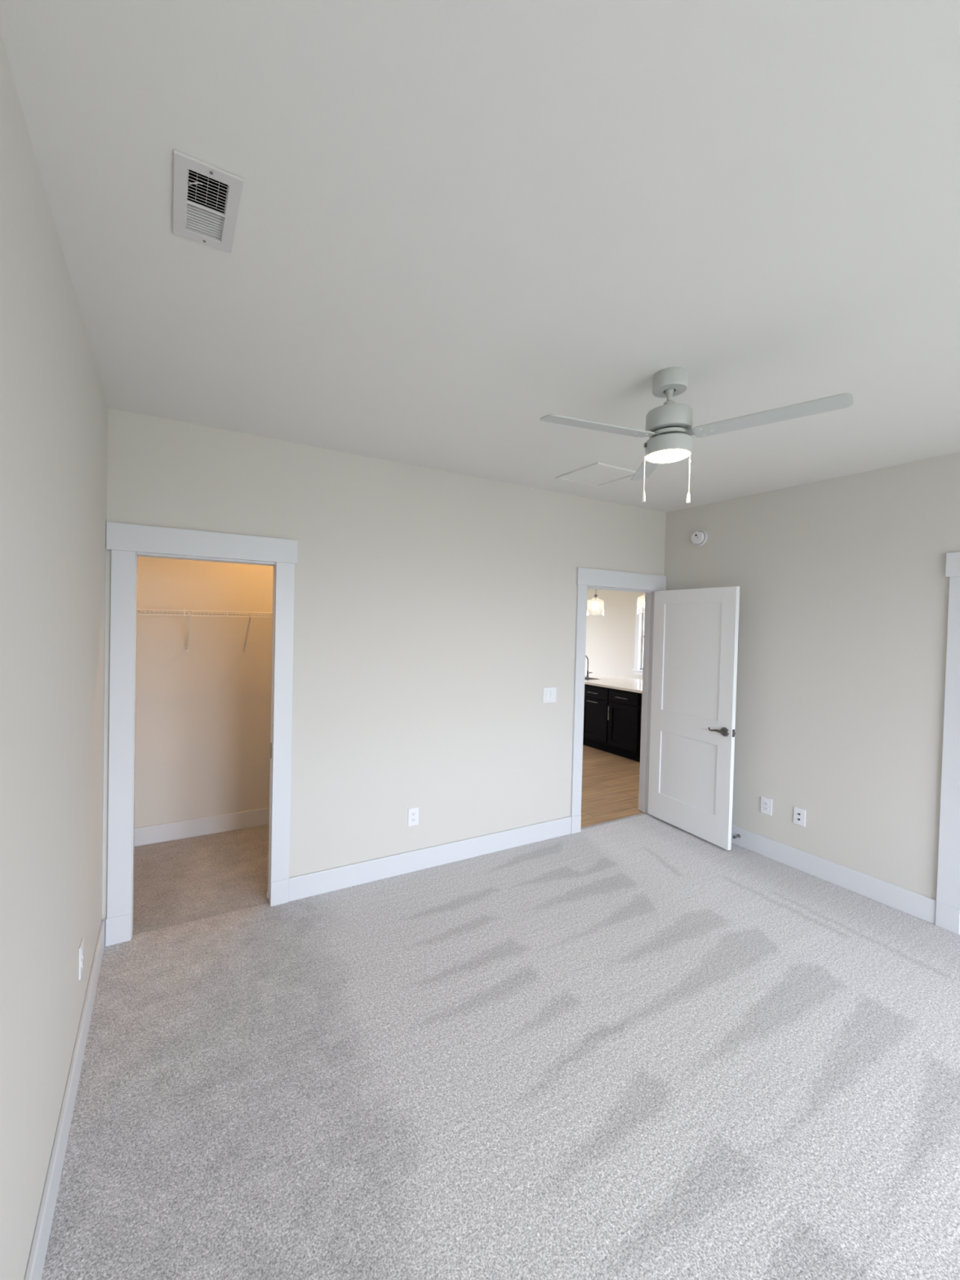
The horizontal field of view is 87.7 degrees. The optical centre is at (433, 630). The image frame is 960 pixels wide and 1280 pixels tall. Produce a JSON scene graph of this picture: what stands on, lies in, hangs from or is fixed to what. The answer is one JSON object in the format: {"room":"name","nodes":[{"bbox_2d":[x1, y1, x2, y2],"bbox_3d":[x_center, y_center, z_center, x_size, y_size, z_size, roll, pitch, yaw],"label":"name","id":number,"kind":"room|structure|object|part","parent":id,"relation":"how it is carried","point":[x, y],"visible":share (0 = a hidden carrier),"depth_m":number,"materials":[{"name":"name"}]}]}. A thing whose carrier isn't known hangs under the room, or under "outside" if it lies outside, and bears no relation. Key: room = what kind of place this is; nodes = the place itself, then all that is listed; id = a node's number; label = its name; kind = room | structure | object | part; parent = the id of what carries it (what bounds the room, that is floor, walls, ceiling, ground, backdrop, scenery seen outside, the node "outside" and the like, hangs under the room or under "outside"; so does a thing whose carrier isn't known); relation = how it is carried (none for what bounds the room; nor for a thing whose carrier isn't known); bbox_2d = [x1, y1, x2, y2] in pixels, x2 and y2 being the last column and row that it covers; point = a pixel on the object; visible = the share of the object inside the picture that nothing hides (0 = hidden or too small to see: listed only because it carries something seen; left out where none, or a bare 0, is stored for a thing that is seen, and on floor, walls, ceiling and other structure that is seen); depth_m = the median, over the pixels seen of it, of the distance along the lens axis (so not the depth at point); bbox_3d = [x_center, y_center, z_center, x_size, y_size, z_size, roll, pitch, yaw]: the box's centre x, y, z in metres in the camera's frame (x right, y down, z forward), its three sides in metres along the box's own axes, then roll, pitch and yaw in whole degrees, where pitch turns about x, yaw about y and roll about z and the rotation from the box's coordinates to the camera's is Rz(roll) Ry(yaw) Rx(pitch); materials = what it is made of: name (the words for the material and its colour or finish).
{"room":"empty bedroom","nodes":[
{"label":"empty bedroom","id":0,"kind":"room"},
{"bbox_2d":[0,32,107,1279],"bbox_3d":[-0.660,0.305,0.530,0.100,2.740,7.115,1,1,-28],"label":"wall","id":1,"kind":"structure","parent":0,"point":[54,408],"depth_m":1.24,"materials":[{"name":"grey paint"}]},
{"bbox_2d":[24,920,104,1279],"bbox_3d":[-0.347,1.620,0.036,0.015,0.141,5.681,1,1,-28],"label":"baseboard","id":2,"kind":"structure","parent":1,"relation":"attached to","point":[36,1261],"depth_m":1.52,"materials":[{"name":"white paint"}]},
{"bbox_2d":[78,936,84,980],"bbox_3d":[-1.347,1.251,1.901,0.009,0.122,0.080,1,1,-28],"label":"wall outlet","id":3,"kind":"object","parent":1,"relation":"attached to","point":[82,944],"visible":1,"depth_m":1.88,"materials":[{"name":"white plastic"}]},
{"bbox_2d":[134,556,273,827],"bbox_3d":[-1.488,0.224,4.064,1.980,2.740,0.100,1,1,-28],"label":"wall","id":4,"kind":"structure","parent":0,"point":[203,712],"depth_m":3.85,"materials":[{"name":"grey paint"}]},
{"bbox_2d":[133,807,269,846],"bbox_3d":[-1.231,1.541,3.552,1.780,0.136,1.115,1,1,-28],"label":"baseboard","id":5,"kind":"structure","parent":4,"relation":"attached to","point":[144,835],"depth_m":3.85,"materials":[{"name":"white paint"}]},
{"bbox_2d":[137,608,272,651],"bbox_3d":[-1.385,0.008,3.877,1.772,0.320,0.319,1,1,-28],"label":"wire shelf","id":6,"kind":"object","parent":4,"relation":"attached to","point":[227,612],"visible":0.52,"depth_m":3.64,"materials":[{"name":"white metal"}]},
{"bbox_3d":[-1.311,-0.102,3.741,1.772,0.008,0.008,1,1,-28],"label":"hanging rail","id":7,"kind":"part","parent":6,"relation":"part of","materials":[{"name":"white metal"}]},
{"bbox_3d":[-1.310,-0.135,3.741,1.772,0.007,0.007,1,1,-28],"label":"rail","id":8,"kind":"part","parent":6,"relation":"part of","materials":[{"name":"white metal"}]},
{"bbox_2d":[102,408,666,944],"bbox_3d":[1.826,0.293,4.465,8.200,2.740,0.100,1,1,-28],"label":"wall","id":9,"kind":"structure","parent":0,"point":[435,610],"depth_m":3.31,"materials":[{"name":"grey paint"}]},
{"bbox_2d":[105,521,297,946],"bbox_3d":[-1.278,0.539,2.794,0.952,2.166,0.124,1,1,-28],"label":"door frame","id":10,"kind":"structure","parent":9,"relation":"attached to","point":[125,541],"depth_m":2.60,"materials":[{"name":"white paint"}]},
{"bbox_3d":[-1.610,0.534,2.562,0.107,1.886,0.018,1,1,-28],"label":"casing","id":11,"kind":"part","parent":10,"relation":"part of","materials":[{"name":"white paint"}]},
{"bbox_3d":[-0.896,0.543,2.945,0.107,1.886,0.018,1,1,-28],"label":"casing","id":12,"kind":"part","parent":10,"relation":"part of","materials":[{"name":"white paint"}]},
{"bbox_2d":[268,564,275,898],"bbox_3d":[-0.591,0.610,3.179,0.868,2.005,0.038,1,1,-28],"label":"door","id":13,"kind":"structure","parent":9,"relation":"in","point":[274,568],"depth_m":2.97,"materials":[{"name":"white paint"}]},
{"bbox_3d":[-0.971,0.718,2.979,0.012,0.095,0.022,1,1,-28],"label":"edge pull","id":14,"kind":"part","parent":13,"relation":"part of","materials":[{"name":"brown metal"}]},
{"bbox_2d":[408,807,418,826],"bbox_3d":[-0.140,1.264,3.378,0.080,0.122,0.009,1,1,-28],"label":"wall outlet","id":15,"kind":"object","parent":9,"relation":"attached to","point":[413,813],"visible":1,"depth_m":3.38,"materials":[{"name":"white plastic"}]},
{"bbox_2d":[288,816,571,901],"bbox_3d":[0.121,1.570,3.523,2.257,0.141,0.015,1,1,-28],"label":"baseboard","id":16,"kind":"structure","parent":9,"relation":"attached to","point":[318,882],"depth_m":3.40,"materials":[{"name":"white paint"}]},
{"bbox_2d":[542,687,556,702],"bbox_3d":[0.913,0.506,3.919,0.136,0.120,0.010,1,1,-28],"label":"light switch","id":17,"kind":"object","parent":9,"relation":"attached to","point":[549,694],"visible":1,"depth_m":3.92,"materials":[{"name":"white plastic"}]},
{"bbox_2d":[570,567,666,834],"bbox_3d":[1.579,0.577,4.339,1.082,2.166,0.144,1,1,-28],"label":"door frame","id":18,"kind":"structure","parent":9,"relation":"attached to","point":[606,580],"depth_m":4.17,"materials":[{"name":"white paint"}]},
{"bbox_3d":[1.183,0.572,4.061,0.101,1.886,0.018,1,1,-28],"label":"casing","id":19,"kind":"part","parent":18,"relation":"part of","materials":[{"name":"white paint"}]},
{"bbox_3d":[1.551,0.576,4.394,1.081,2.166,0.020,1,1,-28],"label":"kitchen casing","id":20,"kind":"part","parent":18,"relation":"part of","materials":[{"name":"white paint"}]},
{"bbox_2d":[648,586,739,849],"bbox_3d":[2.116,0.656,4.114,0.135,2.000,0.792,1,1,-23],"label":"door","id":21,"kind":"structure","parent":9,"relation":"in","point":[695,630],"depth_m":4.05,"materials":[{"name":"white paint"}]},
{"bbox_3d":[2.104,1.157,4.123,0.016,0.552,0.544,1,1,-23],"label":"recessed panel","id":22,"kind":"part","parent":21,"relation":"part of","materials":[{"name":"white paint"}]},
{"bbox_3d":[2.126,0.235,4.107,0.016,0.926,0.544,1,1,-23],"label":"recessed panel","id":23,"kind":"part","parent":21,"relation":"part of","materials":[{"name":"white paint"}]},
{"bbox_3d":[2.174,0.770,3.840,0.028,0.027,0.134,1,1,-23],"label":"lever","id":24,"kind":"part","parent":21,"relation":"part of","materials":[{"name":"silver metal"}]},
{"bbox_3d":[2.212,0.774,3.800,0.032,0.068,0.068,1,1,-23],"label":"handle","id":25,"kind":"part","parent":21,"relation":"part of","materials":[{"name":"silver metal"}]},
{"bbox_2d":[0,0,959,512],"bbox_3d":[1.693,-1.125,4.748,8.400,0.080,12.600,1,1,-28],"label":"ceiling","id":26,"kind":"structure","parent":0,"point":[461,225],"depth_m":1.28,"materials":[{"name":"white paint"}]},
{"bbox_2d":[172,149,244,253],"bbox_3d":[-0.576,-1.175,1.260,0.148,0.214,0.268,1,1,-28],"label":"ceiling vent","id":27,"kind":"object","parent":26,"relation":"in","point":[208,184],"visible":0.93,"depth_m":1.28,"materials":[{"name":"white metal"}]},
{"bbox_3d":[-0.571,-1.072,1.192,0.038,0.010,0.005,2,1,12],"label":"damper lever","id":28,"kind":"part","parent":27,"relation":"part of","materials":[{"name":"white metal"}]},
{"bbox_2d":[555,462,635,487],"bbox_3d":[1.129,-1.069,3.432,0.410,0.012,0.396,1,1,-28],"label":"attic panel","id":29,"kind":"object","parent":26,"relation":"attached to","point":[597,474],"visible":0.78,"depth_m":3.42,"materials":[{"name":"white paint"}]},
{"bbox_3d":[1.129,-1.073,3.432,0.361,0.004,0.347,1,1,-28],"label":"panel","id":30,"kind":"part","parent":29,"relation":"part of","materials":[{"name":"white paint"}]},
{"bbox_2d":[636,594,644,613],"bbox_3d":[2.855,-0.658,6.652,0.247,0.868,0.247,1,1,-28],"label":"pendant light","id":31,"kind":"object","parent":26,"relation":"hanging from","point":[643,594],"visible":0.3,"depth_m":6.68,"materials":[{"name":"clear glass"}]},
{"bbox_2d":[539,366,853,503],"bbox_3d":[0.908,-0.792,1.971,0.980,0.525,1.027,1,1,-28],"label":"ceiling fan","id":32,"kind":"object","parent":26,"relation":"hanging from","point":[668,426],"visible":1,"depth_m":1.98,"materials":[{"name":"grey paint"}]},
{"bbox_3d":[0.643,-0.798,1.945,0.487,0.021,0.091,1,1,-18],"label":"blade","id":33,"kind":"part","parent":32,"relation":"part of","materials":[{"name":"grey paint"}]},
{"bbox_3d":[0.867,-0.555,2.058,0.016,0.045,0.016,1,1,-28],"label":"pull knob","id":34,"kind":"part","parent":32,"relation":"part of","materials":[{"name":"white plastic"}]},
{"bbox_3d":[0.869,-0.666,2.056,0.004,0.182,0.004,1,1,-6],"label":"pull chain","id":35,"kind":"part","parent":32,"relation":"part of","materials":[{"name":"white plastic"}]},
{"bbox_3d":[1.035,-0.797,2.388,0.091,0.021,0.487,2,1,12],"label":"blade","id":36,"kind":"part","parent":32,"relation":"part of","materials":[{"name":"grey paint"}]},
{"bbox_3d":[1.054,-0.550,2.058,0.016,0.045,0.016,1,1,-28],"label":"pull knob","id":37,"kind":"part","parent":32,"relation":"part of","materials":[{"name":"white plastic"}]},
{"bbox_3d":[1.051,-0.794,1.977,0.126,0.016,0.074,2,1,30],"label":"blade arm","id":38,"kind":"part","parent":32,"relation":"part of","materials":[{"name":"grey paint"}]},
{"bbox_3d":[1.057,-0.662,2.056,0.004,0.182,0.004,2,1,39],"label":"pull chain","id":39,"kind":"part","parent":32,"relation":"part of","materials":[{"name":"white plastic"}]},
{"bbox_3d":[1.222,-0.783,1.827,0.487,0.021,0.091,2,1,42],"label":"blade","id":40,"kind":"part","parent":32,"relation":"part of","materials":[{"name":"grey paint"}]},
{"bbox_2d":[41,813,959,1279],"bbox_3d":[1.625,1.706,1.797,5.158,0.001,6.915,1,1,-28],"label":"floor","id":41,"kind":"structure","parent":0,"point":[640,1046],"depth_m":1.87,"materials":[{"name":"carpet"}]},
{"bbox_2d":[586,594,604,615],"bbox_3d":[2.428,-0.671,7.449,0.247,0.888,0.247,1,1,-28],"label":"pendant light","id":42,"kind":"object","parent":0,"point":[595,606],"visible":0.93,"depth_m":7.43,"materials":[{"name":"clear glass"}]},
{"bbox_3d":[2.421,-0.370,7.454,0.095,0.125,0.095,1,1,-28],"label":"bulb","id":43,"kind":"part","parent":42,"relation":"part of","materials":[{"name":"white glass"}]},
{"bbox_2d":[594,594,597,601],"bbox_3d":[2.423,-0.487,7.452,0.044,0.110,0.044,1,1,-28],"label":"socket","id":44,"kind":"object","parent":42,"relation":"attached to","point":[595,595],"depth_m":7.44,"materials":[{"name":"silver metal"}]},
{"bbox_2d":[580,744,644,827],"bbox_3d":[0.273,1.591,7.324,8.000,0.014,6.462,1,1,-28],"label":"floor","id":45,"kind":"structure","parent":0,"point":[610,791],"depth_m":5.27,"materials":[{"name":"brown wood"}]},
{"bbox_2d":[582,684,611,753],"bbox_3d":[2.458,1.199,6.987,0.680,0.882,0.500,1,1,-28],"label":"base cabinet","id":46,"kind":"object","parent":45,"relation":"on","point":[595,734],"visible":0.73,"depth_m":6.81,"materials":[{"name":"black wood"}]},
{"bbox_3d":[2.201,1.223,6.850,0.020,0.556,0.476,1,1,-28],"label":"door","id":47,"kind":"part","parent":46,"relation":"part of","materials":[{"name":"black wood"}]},
{"bbox_3d":[2.210,0.846,6.844,0.020,0.146,0.476,1,1,-28],"label":"drawer","id":48,"kind":"part","parent":46,"relation":"part of","materials":[{"name":"black wood"}]},
{"bbox_2d":[607,688,641,762],"bbox_3d":[2.695,1.212,6.544,0.680,0.882,0.505,1,1,-28],"label":"base cabinet","id":49,"kind":"object","parent":45,"relation":"on","point":[624,708],"visible":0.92,"depth_m":6.39,"materials":[{"name":"black wood"}]},
{"bbox_2d":[584,673,642,693],"bbox_3d":[2.632,0.740,7.107,1.070,0.032,1.930,1,1,-28],"label":"countertop","id":50,"kind":"structure","parent":49,"relation":"on","point":[633,685],"depth_m":6.93,"materials":[{"name":"white stone"}]},
{"bbox_2d":[585,655,592,676],"bbox_3d":[2.322,0.537,7.644,0.223,0.341,0.054,1,1,10],"label":"faucet","id":51,"kind":"object","parent":50,"relation":"on","point":[586,656],"visible":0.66,"depth_m":7.63,"materials":[{"name":"silver metal"}]},
{"bbox_3d":[2.295,0.489,7.656,0.163,0.246,0.022,2,1,17],"label":"spout","id":52,"kind":"part","parent":51,"relation":"part of","materials":[{"name":"silver metal"}]},
{"bbox_2d":[584,676,598,679],"bbox_3d":[2.160,0.720,7.511,0.368,0.032,0.598,1,1,-28],"label":"sink","id":53,"kind":"object","parent":50,"relation":"in","point":[585,677],"visible":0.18,"depth_m":7.48,"materials":[{"name":"silver metal"}]},
{"bbox_3d":[2.434,1.236,6.415,0.020,0.556,0.463,1,1,-28],"label":"door","id":54,"kind":"part","parent":49,"relation":"part of","materials":[{"name":"black wood"}]},
{"bbox_3d":[2.443,0.859,6.409,0.020,0.146,0.463,1,1,-28],"label":"drawer","id":55,"kind":"part","parent":49,"relation":"part of","materials":[{"name":"black wood"}]},
{"bbox_2d":[585,588,644,679],"bbox_3d":[3.867,0.257,9.248,0.120,2.740,6.600,1,1,-28],"label":"wall","id":56,"kind":"structure","parent":0,"point":[610,647],"depth_m":9.77,"materials":[{"name":"grey paint"}]},
{"bbox_2d":[631,597,644,675],"bbox_3d":[4.046,0.120,8.834,0.140,1.425,1.130,1,1,-28],"label":"window","id":57,"kind":"structure","parent":56,"relation":"in","point":[637,672],"depth_m":9.24,"materials":[{"name":"white paint"}]},
{"bbox_3d":[4.092,0.119,8.859,0.035,1.240,0.910,1,1,-28],"label":"sash","id":58,"kind":"part","parent":57,"relation":"part of","materials":[{"name":"white paint"}]},
{"bbox_2d":[664,452,959,900],"bbox_3d":[3.491,0.374,2.011,0.100,2.740,5.800,1,1,-28],"label":"wall","id":59,"kind":"structure","parent":0,"point":[842,582],"depth_m":3.32,"materials":[{"name":"grey paint"}]},
{"bbox_2d":[691,529,707,546],"bbox_3d":[2.240,-0.789,4.217,0.046,0.136,0.136,1,1,-28],"label":"smoke detector","id":60,"kind":"object","parent":59,"relation":"attached to","point":[699,537],"visible":1,"depth_m":4.19,"materials":[{"name":"white plastic"}]},
{"bbox_2d":[760,795,772,815],"bbox_3d":[2.493,1.315,3.732,0.009,0.122,0.080,1,1,-28],"label":"wall outlet","id":61,"kind":"object","parent":59,"relation":"attached to","point":[766,803],"visible":1,"depth_m":3.73,"materials":[{"name":"white plastic"}]},
{"bbox_2d":[793,806,805,826],"bbox_3d":[2.596,1.323,3.535,0.012,0.120,0.076,1,1,-28],"label":"cable jack plate","id":62,"kind":"object","parent":59,"relation":"attached to","point":[799,815],"visible":1,"depth_m":3.53,"materials":[{"name":"white plastic"}]},
{"bbox_2d":[731,825,936,924],"bbox_3d":[2.489,1.621,3.725,0.015,0.141,1.869,1,1,-28],"label":"baseboard","id":63,"kind":"structure","parent":59,"relation":"attached to","point":[917,905],"depth_m":3.30,"materials":[{"name":"white paint"}]},
{"bbox_2d":[935,551,959,934],"bbox_3d":[3.225,0.647,2.474,0.124,2.166,1.012,1,1,-28],"label":"door frame","id":64,"kind":"structure","parent":59,"relation":"attached to","point":[948,891],"depth_m":2.85,"materials":[{"name":"white paint"}]}
]}

